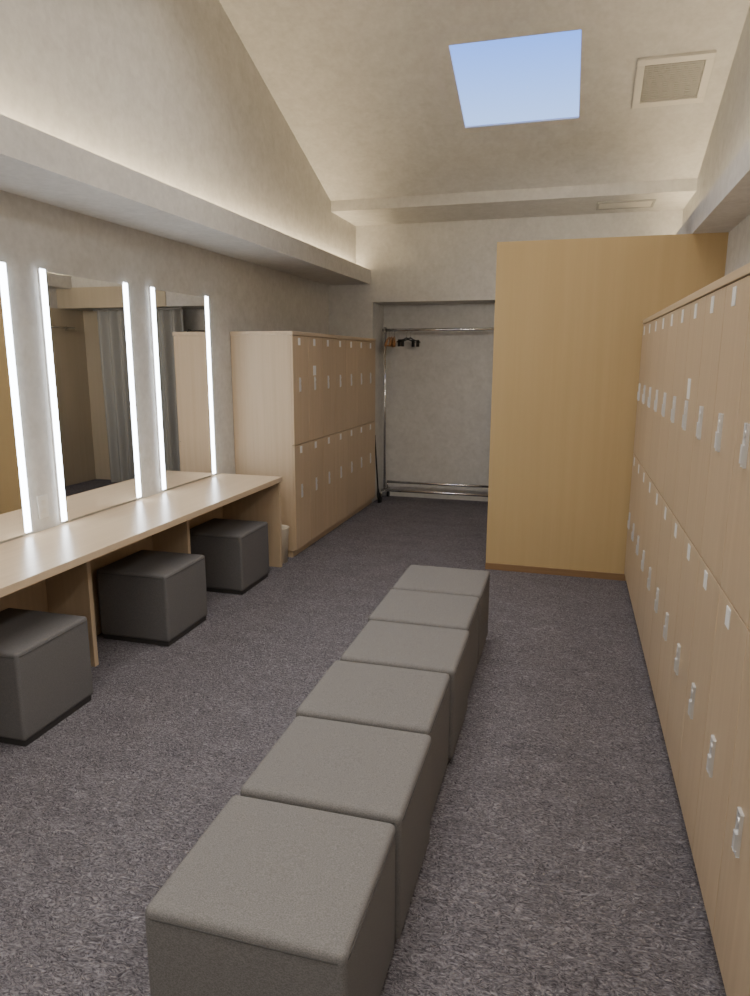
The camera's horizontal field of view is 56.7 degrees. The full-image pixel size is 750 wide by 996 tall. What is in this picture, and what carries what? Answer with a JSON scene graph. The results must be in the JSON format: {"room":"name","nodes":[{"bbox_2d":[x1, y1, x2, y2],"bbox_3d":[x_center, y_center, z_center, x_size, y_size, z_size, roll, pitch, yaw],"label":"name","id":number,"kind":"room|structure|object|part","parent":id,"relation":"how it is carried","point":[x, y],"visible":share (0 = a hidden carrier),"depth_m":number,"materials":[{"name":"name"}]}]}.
{"room":"locker room","nodes":[
{"label":"locker room","id":0,"kind":"room"},
{"bbox_2d":[0,190,328,543],"bbox_3d":[-1.843,-0.303,3.541,0.200,2.385,9.360,3,12,16],"label":"wall","id":1,"kind":"structure","parent":0,"point":[242,295],"depth_m":4.32,"materials":[{"name":"paint"}]},
{"bbox_2d":[0,261,31,541],"bbox_3d":[-1.855,-0.404,3.078,0.017,1.315,0.717,3,12,16],"label":"mirror","id":2,"kind":"object","parent":1,"relation":"attached to","point":[15,519],"visible":1,"depth_m":3.37,"materials":[{"name":"silver metal"}]},
{"bbox_2d":[37,494,48,518],"bbox_3d":[-1.730,0.045,3.625,0.010,0.120,0.072,3,12,16],"label":"wall outlet","id":3,"kind":"object","parent":1,"relation":"attached to","point":[42,501],"visible":1,"depth_m":3.62,"materials":[{"name":"white plastic"}]},
{"bbox_2d":[37,268,140,521],"bbox_3d":[-1.593,-0.581,3.963,0.017,1.315,0.717,3,12,16],"label":"mirror","id":4,"kind":"object","parent":1,"relation":"attached to","point":[86,322],"visible":1,"depth_m":3.91,"materials":[{"name":"silver metal"}]},
{"bbox_2d":[149,286,215,489],"bbox_3d":[-1.327,-0.763,4.867,0.017,1.315,0.717,3,12,16],"label":"mirror","id":5,"kind":"object","parent":1,"relation":"attached to","point":[180,328],"visible":1,"depth_m":4.82,"materials":[{"name":"silver metal"}]},
{"bbox_2d":[0,114,370,284],"bbox_3d":[-1.518,-1.504,3.203,0.470,0.145,8.960,3,12,16],"label":"wall ledge","id":6,"kind":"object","parent":1,"relation":"attached to","point":[35,164],"depth_m":3.70,"materials":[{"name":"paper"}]},
{"bbox_2d":[0,0,355,263],"bbox_3d":[-1.689,-2.745,3.005,0.507,2.615,9.360,3,12,16],"label":"wall","id":7,"kind":"structure","parent":0,"point":[169,92],"depth_m":3.96,"materials":[{"name":"paint"}]},
{"bbox_2d":[0,495,725,995],"bbox_3d":[0.007,0.980,3.486,3.930,0.100,9.800,3,12,16],"label":"floor","id":8,"kind":"structure","parent":0,"point":[558,860],"depth_m":2.63,"materials":[{"name":"carpet"}]},
{"bbox_2d":[0,608,92,746],"bbox_3d":[-1.610,0.781,3.122,0.451,0.427,0.451,3,12,15],"label":"stool","id":9,"kind":"object","parent":8,"relation":"on","point":[46,673],"visible":1,"depth_m":3.01,"materials":[{"name":"grey fabric"}]},
{"bbox_2d":[0,473,281,666],"bbox_3d":[-1.542,0.570,3.447,0.521,0.712,4.220,3,12,16],"label":"countertop","id":10,"kind":"structure","parent":8,"relation":"on","point":[54,569],"depth_m":3.76,"materials":[{"name":"brown wood"}]},
{"bbox_3d":[-1.606,0.548,3.647,0.286,0.675,0.030,3,12,16],"label":"support panel","id":11,"kind":"part","parent":10,"relation":"part of","materials":[{"name":"brown wood"}]},
{"bbox_3d":[-1.787,0.577,3.502,0.021,0.675,4.185,3,12,16],"label":"panel","id":12,"kind":"part","parent":10,"relation":"part of","materials":[{"name":"brown wood"}]},
{"bbox_3d":[-1.339,0.367,4.551,0.286,0.675,0.030,3,12,16],"label":"support panel","id":13,"kind":"part","parent":10,"relation":"part of","materials":[{"name":"brown wood"}]},
{"bbox_3d":[-0.969,0.192,5.421,0.506,0.675,0.030,3,12,16],"label":"panel","id":14,"kind":"part","parent":10,"relation":"part of","materials":[{"name":"brown wood"}]},
{"bbox_2d":[97,550,206,646],"bbox_3d":[-1.311,0.577,4.134,0.451,0.427,0.451,3,12,15],"label":"stool","id":15,"kind":"object","parent":8,"relation":"on","point":[146,596],"visible":1,"depth_m":3.95,"materials":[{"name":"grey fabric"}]},
{"bbox_2d":[190,518,268,594],"bbox_3d":[-1.058,0.405,4.991,0.451,0.427,0.451,3,12,15],"label":"stool","id":16,"kind":"object","parent":8,"relation":"on","point":[236,552],"visible":0.8,"depth_m":4.79,"materials":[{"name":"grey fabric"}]},
{"bbox_2d":[145,795,395,995],"bbox_3d":[-0.228,1.071,1.706,0.474,0.424,0.439,3,12,15],"label":"ottoman","id":17,"kind":"object","parent":8,"relation":"on","point":[272,898],"visible":1,"depth_m":1.55,"materials":[{"name":"grey fabric"}]},
{"bbox_2d":[282,525,288,563],"bbox_3d":[-0.754,0.369,5.526,0.152,0.288,0.152,3,12,16],"label":"waste bin","id":18,"kind":"object","parent":8,"relation":"on","point":[285,528],"visible":0.45,"depth_m":5.49,"materials":[{"name":"beige plastic"}]},
{"bbox_2d":[230,331,375,556],"bbox_3d":[-0.563,-0.624,6.630,0.535,1.800,2.298,3,12,16],"label":"lockers","id":19,"kind":"object","parent":8,"relation":"on","point":[304,402],"visible":1,"depth_m":5.75,"materials":[{"name":"brown wood"}]},
{"bbox_3d":[-0.597,-0.859,5.550,0.018,0.845,0.323,3,12,16],"label":"door","id":20,"kind":"part","parent":19,"relation":"part of","materials":[{"name":"brown wood"}]},
{"bbox_3d":[-0.591,-0.898,5.510,0.011,0.112,0.031,3,12,16],"label":"handle","id":21,"kind":"part","parent":19,"relation":"part of","materials":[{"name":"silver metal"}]},
{"bbox_3d":[-0.599,-0.022,5.719,0.018,0.850,0.323,3,12,16],"label":"door","id":22,"kind":"part","parent":19,"relation":"part of","materials":[{"name":"brown wood"}]},
{"bbox_3d":[-0.505,-0.921,5.859,0.018,0.845,0.323,3,12,16],"label":"door","id":23,"kind":"part","parent":19,"relation":"part of","materials":[{"name":"brown wood"}]},
{"bbox_3d":[-0.508,-0.084,6.027,0.018,0.850,0.323,3,12,16],"label":"door","id":24,"kind":"part","parent":19,"relation":"part of","materials":[{"name":"brown wood"}]},
{"bbox_3d":[-0.414,-0.983,6.168,0.018,0.845,0.323,3,12,16],"label":"door","id":25,"kind":"part","parent":19,"relation":"part of","materials":[{"name":"brown wood"}]},
{"bbox_3d":[-0.416,-0.146,6.336,0.018,0.850,0.323,3,12,16],"label":"door","id":26,"kind":"part","parent":19,"relation":"part of","materials":[{"name":"brown wood"}]},
{"bbox_3d":[-0.325,-0.208,6.645,0.018,0.850,0.323,3,12,16],"label":"door","id":27,"kind":"part","parent":19,"relation":"part of","materials":[{"name":"brown wood"}]},
{"bbox_3d":[-0.323,-1.045,6.476,0.018,0.845,0.323,3,12,16],"label":"door","id":28,"kind":"part","parent":19,"relation":"part of","materials":[{"name":"brown wood"}]},
{"bbox_3d":[-0.232,-1.107,6.785,0.018,0.845,0.323,3,12,16],"label":"door","id":29,"kind":"part","parent":19,"relation":"part of","materials":[{"name":"brown wood"}]},
{"bbox_3d":[-0.234,-0.270,6.954,0.018,0.850,0.323,3,12,16],"label":"door","id":30,"kind":"part","parent":19,"relation":"part of","materials":[{"name":"brown wood"}]},
{"bbox_3d":[-0.141,-1.169,7.094,0.018,0.845,0.323,3,12,16],"label":"door","id":31,"kind":"part","parent":19,"relation":"part of","materials":[{"name":"brown wood"}]},
{"bbox_3d":[-0.143,-0.332,7.263,0.018,0.850,0.323,3,12,16],"label":"door","id":32,"kind":"part","parent":19,"relation":"part of","materials":[{"name":"brown wood"}]},
{"bbox_3d":[-0.050,-1.231,7.403,0.018,0.845,0.323,3,12,16],"label":"door","id":33,"kind":"part","parent":19,"relation":"part of","materials":[{"name":"brown wood"}]},
{"bbox_3d":[-0.052,-0.395,7.571,0.018,0.850,0.323,3,12,16],"label":"door","id":34,"kind":"part","parent":19,"relation":"part of","materials":[{"name":"brown wood"}]},
{"bbox_2d":[240,716,431,944],"bbox_3d":[-0.100,0.986,2.132,0.474,0.424,0.439,3,12,15],"label":"ottoman","id":35,"kind":"object","parent":8,"relation":"on","point":[350,769],"visible":0.64,"depth_m":2.02,"materials":[{"name":"grey fabric"}]},
{"bbox_2d":[296,660,449,819],"bbox_3d":[0.007,0.899,2.564,0.474,0.424,0.439,3,12,15],"label":"ottoman","id":36,"kind":"object","parent":8,"relation":"on","point":[395,698],"visible":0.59,"depth_m":2.47,"materials":[{"name":"grey fabric"}]},
{"bbox_2d":[375,435,379,502],"bbox_3d":[0.023,-0.323,7.766,0.091,0.760,0.034,8,14,33],"label":"shoehorn","id":37,"kind":"object","parent":8,"relation":"on","point":[378,492],"visible":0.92,"depth_m":7.77,"materials":[{"name":"black plastic"}]},
{"bbox_2d":[340,620,469,764],"bbox_3d":[0.138,0.814,2.989,0.474,0.424,0.439,3,12,15],"label":"ottoman","id":38,"kind":"object","parent":8,"relation":"on","point":[400,645],"visible":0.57,"depth_m":2.88,"materials":[{"name":"grey fabric"}]},
{"bbox_2d":[368,589,479,693],"bbox_3d":[0.247,0.727,3.420,0.474,0.424,0.439,3,12,15],"label":"ottoman","id":39,"kind":"object","parent":8,"relation":"on","point":[441,610],"visible":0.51,"depth_m":3.33,"materials":[{"name":"grey fabric"}]},
{"bbox_2d":[380,327,493,501],"bbox_3d":[0.732,-0.892,7.648,1.355,1.930,0.400,3,12,16],"label":"coat rack","id":40,"kind":"object","parent":8,"relation":"on","point":[385,330],"visible":0.55,"depth_m":7.77,"materials":[{"name":"silver metal"}]},
{"bbox_2d":[384,332,392,346],"bbox_3d":[0.155,-1.764,7.643,0.030,0.199,0.416,3,12,12],"label":"hanger","id":41,"kind":"object","parent":40,"relation":"hanging from","point":[388,338],"visible":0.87,"depth_m":7.53,"materials":[{"name":"brown wood"}]},
{"bbox_2d":[388,329,393,346],"bbox_3d":[0.184,-1.762,7.635,0.030,0.199,0.416,2,11,7],"label":"hanger","id":42,"kind":"object","parent":40,"relation":"hanging from","point":[391,338],"visible":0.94,"depth_m":7.53,"materials":[{"name":"brown wood"}]},
{"bbox_2d":[393,328,395,346],"bbox_3d":[0.212,-1.760,7.627,0.030,0.199,0.416,1,11,2],"label":"hanger","id":43,"kind":"object","parent":40,"relation":"hanging from","point":[394,337],"visible":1,"depth_m":7.59,"materials":[{"name":"brown wood"}]},
{"bbox_2d":[397,329,415,346],"bbox_3d":[0.342,-1.754,7.590,0.020,0.198,0.343,9,14,37],"label":"hanger","id":44,"kind":"object","parent":40,"relation":"hanging from","point":[399,340],"visible":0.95,"depth_m":7.58,"materials":[{"name":"black plastic"}]},
{"bbox_2d":[400,331,419,346],"bbox_3d":[0.386,-1.751,7.577,0.020,0.198,0.343,10,15,41],"label":"hanger","id":45,"kind":"object","parent":40,"relation":"hanging from","point":[402,340],"visible":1,"depth_m":7.57,"materials":[{"name":"black plastic"}]},
{"bbox_3d":[0.696,-0.046,7.701,1.315,0.049,0.030,3,12,16],"label":"rail","id":46,"kind":"part","parent":40,"relation":"part of","materials":[{"name":"silver metal"}]},
{"bbox_3d":[0.763,-0.118,7.922,1.315,0.104,0.030,3,12,16],"label":"rail","id":47,"kind":"part","parent":40,"relation":"part of","materials":[{"name":"silver metal"}]},
{"bbox_3d":[0.734,-1.809,7.463,1.355,0.032,0.032,3,12,16],"label":"rail","id":48,"kind":"part","parent":40,"relation":"part of","materials":[{"name":"silver metal"}]},
{"bbox_2d":[392,565,489,663],"bbox_3d":[0.371,0.641,3.848,0.474,0.424,0.439,3,12,15],"label":"ottoman","id":49,"kind":"object","parent":8,"relation":"on","point":[454,581],"visible":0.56,"depth_m":3.75,"materials":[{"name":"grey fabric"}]},
{"bbox_2d":[624,262,749,995],"bbox_3d":[1.476,0.097,2.933,0.439,1.857,4.071,3,12,15],"label":"lockers","id":50,"kind":"object","parent":8,"relation":"on","point":[687,568],"visible":1,"depth_m":2.23,"materials":[{"name":"brown wood"}]},
{"bbox_3d":[1.781,0.160,4.872,0.016,0.117,0.036,3,12,15],"label":"handle","id":51,"kind":"part","parent":50,"relation":"part of","materials":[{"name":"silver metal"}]},
{"bbox_3d":[1.786,0.147,4.831,0.018,0.882,0.334,3,12,15],"label":"door","id":52,"kind":"part","parent":50,"relation":"part of","materials":[{"name":"brown wood"}]},
{"bbox_3d":[1.690,0.224,4.551,0.016,0.117,0.036,3,12,15],"label":"handle","id":53,"kind":"part","parent":50,"relation":"part of","materials":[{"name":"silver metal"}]},
{"bbox_3d":[1.695,0.211,4.511,0.018,0.882,0.334,3,12,15],"label":"door","id":54,"kind":"part","parent":50,"relation":"part of","materials":[{"name":"brown wood"}]},
{"bbox_3d":[1.599,0.288,4.231,0.016,0.117,0.036,3,12,15],"label":"handle","id":55,"kind":"part","parent":50,"relation":"part of","materials":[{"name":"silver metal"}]},
{"bbox_3d":[1.783,-0.716,4.695,0.016,0.117,0.036,3,12,15],"label":"handle","id":56,"kind":"part","parent":50,"relation":"part of","materials":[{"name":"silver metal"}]},
{"bbox_3d":[1.788,-0.718,4.657,0.018,0.870,0.334,3,12,15],"label":"door","id":57,"kind":"part","parent":50,"relation":"part of","materials":[{"name":"brown wood"}]},
{"bbox_3d":[1.604,0.275,4.191,0.018,0.882,0.334,3,12,15],"label":"door","id":58,"kind":"part","parent":50,"relation":"part of","materials":[{"name":"brown wood"}]},
{"bbox_3d":[1.508,0.353,3.911,0.016,0.117,0.036,3,12,15],"label":"handle","id":59,"kind":"part","parent":50,"relation":"part of","materials":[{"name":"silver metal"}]},
{"bbox_3d":[1.692,-0.651,4.375,0.016,0.117,0.036,3,12,15],"label":"handle","id":60,"kind":"part","parent":50,"relation":"part of","materials":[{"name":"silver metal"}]},
{"bbox_3d":[1.513,0.340,3.871,0.018,0.882,0.334,3,12,15],"label":"door","id":61,"kind":"part","parent":50,"relation":"part of","materials":[{"name":"brown wood"}]},
{"bbox_3d":[1.697,-0.654,4.337,0.018,0.870,0.334,3,12,15],"label":"door","id":62,"kind":"part","parent":50,"relation":"part of","materials":[{"name":"brown wood"}]},
{"bbox_3d":[1.601,-0.587,4.055,0.016,0.117,0.036,3,12,15],"label":"handle","id":63,"kind":"part","parent":50,"relation":"part of","materials":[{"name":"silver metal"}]},
{"bbox_3d":[1.417,0.417,3.591,0.016,0.117,0.036,3,12,15],"label":"handle","id":64,"kind":"part","parent":50,"relation":"part of","materials":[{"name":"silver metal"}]},
{"bbox_3d":[1.606,-0.589,4.016,0.018,0.870,0.334,3,12,15],"label":"door","id":65,"kind":"part","parent":50,"relation":"part of","materials":[{"name":"brown wood"}]},
{"bbox_3d":[1.422,0.404,3.550,0.018,0.882,0.334,3,12,15],"label":"door","id":66,"kind":"part","parent":50,"relation":"part of","materials":[{"name":"brown wood"}]},
{"bbox_3d":[1.510,-0.523,3.735,0.016,0.117,0.036,3,12,15],"label":"handle","id":67,"kind":"part","parent":50,"relation":"part of","materials":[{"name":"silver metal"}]},
{"bbox_3d":[1.326,0.481,3.271,0.016,0.117,0.036,3,12,15],"label":"handle","id":68,"kind":"part","parent":50,"relation":"part of","materials":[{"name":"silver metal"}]},
{"bbox_3d":[1.515,-0.525,3.696,0.018,0.870,0.334,3,12,15],"label":"door","id":69,"kind":"part","parent":50,"relation":"part of","materials":[{"name":"brown wood"}]},
{"bbox_3d":[1.331,0.468,3.230,0.018,0.882,0.334,3,12,15],"label":"door","id":70,"kind":"part","parent":50,"relation":"part of","materials":[{"name":"brown wood"}]},
{"bbox_3d":[1.419,-0.458,3.414,0.016,0.117,0.036,3,12,15],"label":"handle","id":71,"kind":"part","parent":50,"relation":"part of","materials":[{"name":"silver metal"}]},
{"bbox_3d":[1.235,0.546,2.950,0.016,0.117,0.036,3,12,15],"label":"handle","id":72,"kind":"part","parent":50,"relation":"part of","materials":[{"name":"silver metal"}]},
{"bbox_3d":[1.424,-0.461,3.376,0.018,0.870,0.334,3,12,15],"label":"door","id":73,"kind":"part","parent":50,"relation":"part of","materials":[{"name":"brown wood"}]},
{"bbox_3d":[1.240,0.532,2.910,0.018,0.882,0.334,3,12,15],"label":"door","id":74,"kind":"part","parent":50,"relation":"part of","materials":[{"name":"brown wood"}]},
{"bbox_3d":[1.329,-0.394,3.094,0.016,0.117,0.036,3,12,15],"label":"handle","id":75,"kind":"part","parent":50,"relation":"part of","materials":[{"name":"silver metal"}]},
{"bbox_3d":[1.240,0.134,2.866,0.003,0.056,0.044,3,12,15],"label":"number plate","id":76,"kind":"part","parent":50,"relation":"part of","materials":[{"name":"white plastic"}]},
{"bbox_3d":[1.333,-0.396,3.056,0.018,0.870,0.334,3,12,15],"label":"door","id":77,"kind":"part","parent":50,"relation":"part of","materials":[{"name":"brown wood"}]},
{"bbox_3d":[1.144,0.610,2.630,0.016,0.117,0.036,3,12,15],"label":"handle","id":78,"kind":"part","parent":50,"relation":"part of","materials":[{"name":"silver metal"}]},
{"bbox_3d":[1.149,0.597,2.590,0.018,0.882,0.334,3,12,15],"label":"door","id":79,"kind":"part","parent":50,"relation":"part of","materials":[{"name":"brown wood"}]},
{"bbox_3d":[1.238,-0.330,2.774,0.016,0.117,0.036,3,12,15],"label":"handle","id":80,"kind":"part","parent":50,"relation":"part of","materials":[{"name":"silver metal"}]},
{"bbox_3d":[1.149,0.199,2.546,0.003,0.056,0.044,3,12,15],"label":"number plate","id":81,"kind":"part","parent":50,"relation":"part of","materials":[{"name":"white plastic"}]},
{"bbox_3d":[1.242,-0.332,2.736,0.018,0.870,0.334,3,12,15],"label":"door","id":82,"kind":"part","parent":50,"relation":"part of","materials":[{"name":"brown wood"}]},
{"bbox_3d":[1.054,0.674,2.310,0.016,0.117,0.036,3,12,15],"label":"handle","id":83,"kind":"part","parent":50,"relation":"part of","materials":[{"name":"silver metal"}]},
{"bbox_3d":[1.242,-0.725,2.693,0.003,0.056,0.044,3,12,15],"label":"number plate","id":84,"kind":"part","parent":50,"relation":"part of","materials":[{"name":"white plastic"}]},
{"bbox_3d":[1.058,0.661,2.270,0.018,0.882,0.334,3,12,15],"label":"door","id":85,"kind":"part","parent":50,"relation":"part of","materials":[{"name":"brown wood"}]},
{"bbox_3d":[1.147,-0.265,2.454,0.016,0.117,0.036,3,12,15],"label":"handle","id":86,"kind":"part","parent":50,"relation":"part of","materials":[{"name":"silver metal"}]},
{"bbox_3d":[1.058,0.263,2.226,0.003,0.056,0.044,3,12,15],"label":"number plate","id":87,"kind":"part","parent":50,"relation":"part of","materials":[{"name":"white plastic"}]},
{"bbox_3d":[1.151,-0.268,2.416,0.018,0.870,0.334,3,12,15],"label":"door","id":88,"kind":"part","parent":50,"relation":"part of","materials":[{"name":"brown wood"}]},
{"bbox_3d":[0.963,0.739,1.990,0.016,0.117,0.036,3,12,15],"label":"handle","id":89,"kind":"part","parent":50,"relation":"part of","materials":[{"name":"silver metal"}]},
{"bbox_3d":[1.152,-0.660,2.373,0.003,0.056,0.044,3,12,15],"label":"number plate","id":90,"kind":"part","parent":50,"relation":"part of","materials":[{"name":"white plastic"}]},
{"bbox_3d":[1.056,-0.201,2.134,0.016,0.117,0.036,3,12,15],"label":"handle","id":91,"kind":"part","parent":50,"relation":"part of","materials":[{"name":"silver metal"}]},
{"bbox_3d":[0.967,0.726,1.949,0.018,0.882,0.334,3,12,15],"label":"door","id":92,"kind":"part","parent":50,"relation":"part of","materials":[{"name":"brown wood"}]},
{"bbox_3d":[1.060,-0.203,2.095,0.018,0.870,0.334,3,12,15],"label":"door","id":93,"kind":"part","parent":50,"relation":"part of","materials":[{"name":"brown wood"}]},
{"bbox_3d":[0.968,0.327,1.906,0.003,0.056,0.044,3,12,15],"label":"number plate","id":94,"kind":"part","parent":50,"relation":"part of","materials":[{"name":"white plastic"}]},
{"bbox_3d":[0.876,0.790,1.629,0.018,0.882,0.334,3,12,15],"label":"door","id":95,"kind":"part","parent":50,"relation":"part of","materials":[{"name":"brown wood"}]},
{"bbox_3d":[1.061,-0.596,2.053,0.003,0.056,0.044,3,12,15],"label":"number plate","id":96,"kind":"part","parent":50,"relation":"part of","materials":[{"name":"white plastic"}]},
{"bbox_3d":[0.970,-0.139,1.775,0.018,0.870,0.334,3,12,15],"label":"door","id":97,"kind":"part","parent":50,"relation":"part of","materials":[{"name":"brown wood"}]},
{"bbox_3d":[0.872,0.803,1.670,0.016,0.117,0.036,3,12,15],"label":"handle","id":98,"kind":"part","parent":50,"relation":"part of","materials":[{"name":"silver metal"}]},
{"bbox_3d":[0.965,-0.137,1.813,0.016,0.117,0.036,3,12,15],"label":"handle","id":99,"kind":"part","parent":50,"relation":"part of","materials":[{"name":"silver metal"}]},
{"bbox_2d":[219,0,749,200],"bbox_3d":[-0.036,-2.694,2.071,3.383,1.571,8.300,3,12,16],"label":"ceiling","id":100,"kind":"structure","parent":0,"point":[367,90],"depth_m":5.00,"materials":[{"name":"paint"}]},
{"bbox_2d":[449,47,578,127],"bbox_3d":[1.000,-2.913,4.877,0.845,0.297,0.765,3,12,16],"label":"window","id":101,"kind":"structure","parent":100,"relation":"attached to","point":[449,47],"depth_m":5.24,"materials":[{"name":"white plastic"}]},
{"bbox_2d":[632,50,715,108],"bbox_3d":[2.005,-2.819,4.699,0.470,0.176,0.427,3,12,16],"label":"ceiling vent","id":102,"kind":"object","parent":100,"relation":"in","point":[675,79],"visible":1,"depth_m":4.68,"materials":[{"name":"grey paint"}]},
{"bbox_2d":[640,59,705,100],"bbox_3d":[2.006,-2.826,4.700,0.370,0.009,0.350,3,-9,16],"label":"grille","id":103,"kind":"object","parent":102,"relation":"attached to","point":[681,79],"depth_m":4.69,"materials":[{"name":"grey"}]},
{"bbox_2d":[329,209,682,501],"bbox_3d":[1.331,-1.501,7.460,3.630,3.200,0.640,3,12,16],"label":"wall","id":104,"kind":"structure","parent":0,"point":[430,274],"depth_m":7.62,"materials":[{"name":"paint"}]},
{"bbox_2d":[331,178,697,225],"bbox_3d":[1.208,-2.765,6.505,3.253,0.145,0.790,3,12,16],"label":"ceiling beam","id":105,"kind":"structure","parent":104,"relation":"attached to","point":[675,194],"depth_m":6.32,"materials":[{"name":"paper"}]},
{"bbox_2d":[596,199,655,209],"bbox_3d":[2.240,-2.625,6.223,0.490,0.012,0.300,3,12,16],"label":"air vent","id":106,"kind":"object","parent":105,"relation":"attached to","point":[648,203],"visible":1,"depth_m":6.21,"materials":[{"name":"grey"}]},
{"bbox_3d":[2.240,-2.628,6.222,0.446,0.006,0.256,3,12,16],"label":"panel","id":107,"kind":"part","parent":106,"relation":"part of","materials":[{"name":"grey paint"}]},
{"bbox_2d":[485,232,728,580],"bbox_3d":[1.582,-0.593,4.972,1.492,2.405,0.072,3,12,16],"label":"wall","id":108,"kind":"structure","parent":0,"point":[570,314],"depth_m":4.97,"materials":[{"name":"brown wood"}]},
{"bbox_2d":[682,6,749,274],"bbox_3d":[1.786,-1.414,2.481,0.240,5.000,9.800,3,12,16],"label":"wall","id":109,"kind":"structure","parent":0,"point":[730,132],"depth_m":4.39,"materials":[{"name":"paint"}]},
{"bbox_2d":[676,138,749,233],"bbox_3d":[1.542,-1.361,2.330,0.220,0.145,8.960,3,12,16],"label":"trim","id":110,"kind":"structure","parent":109,"relation":"attached to","point":[726,204],"depth_m":3.80,"materials":[{"name":"paint"}]}
]}

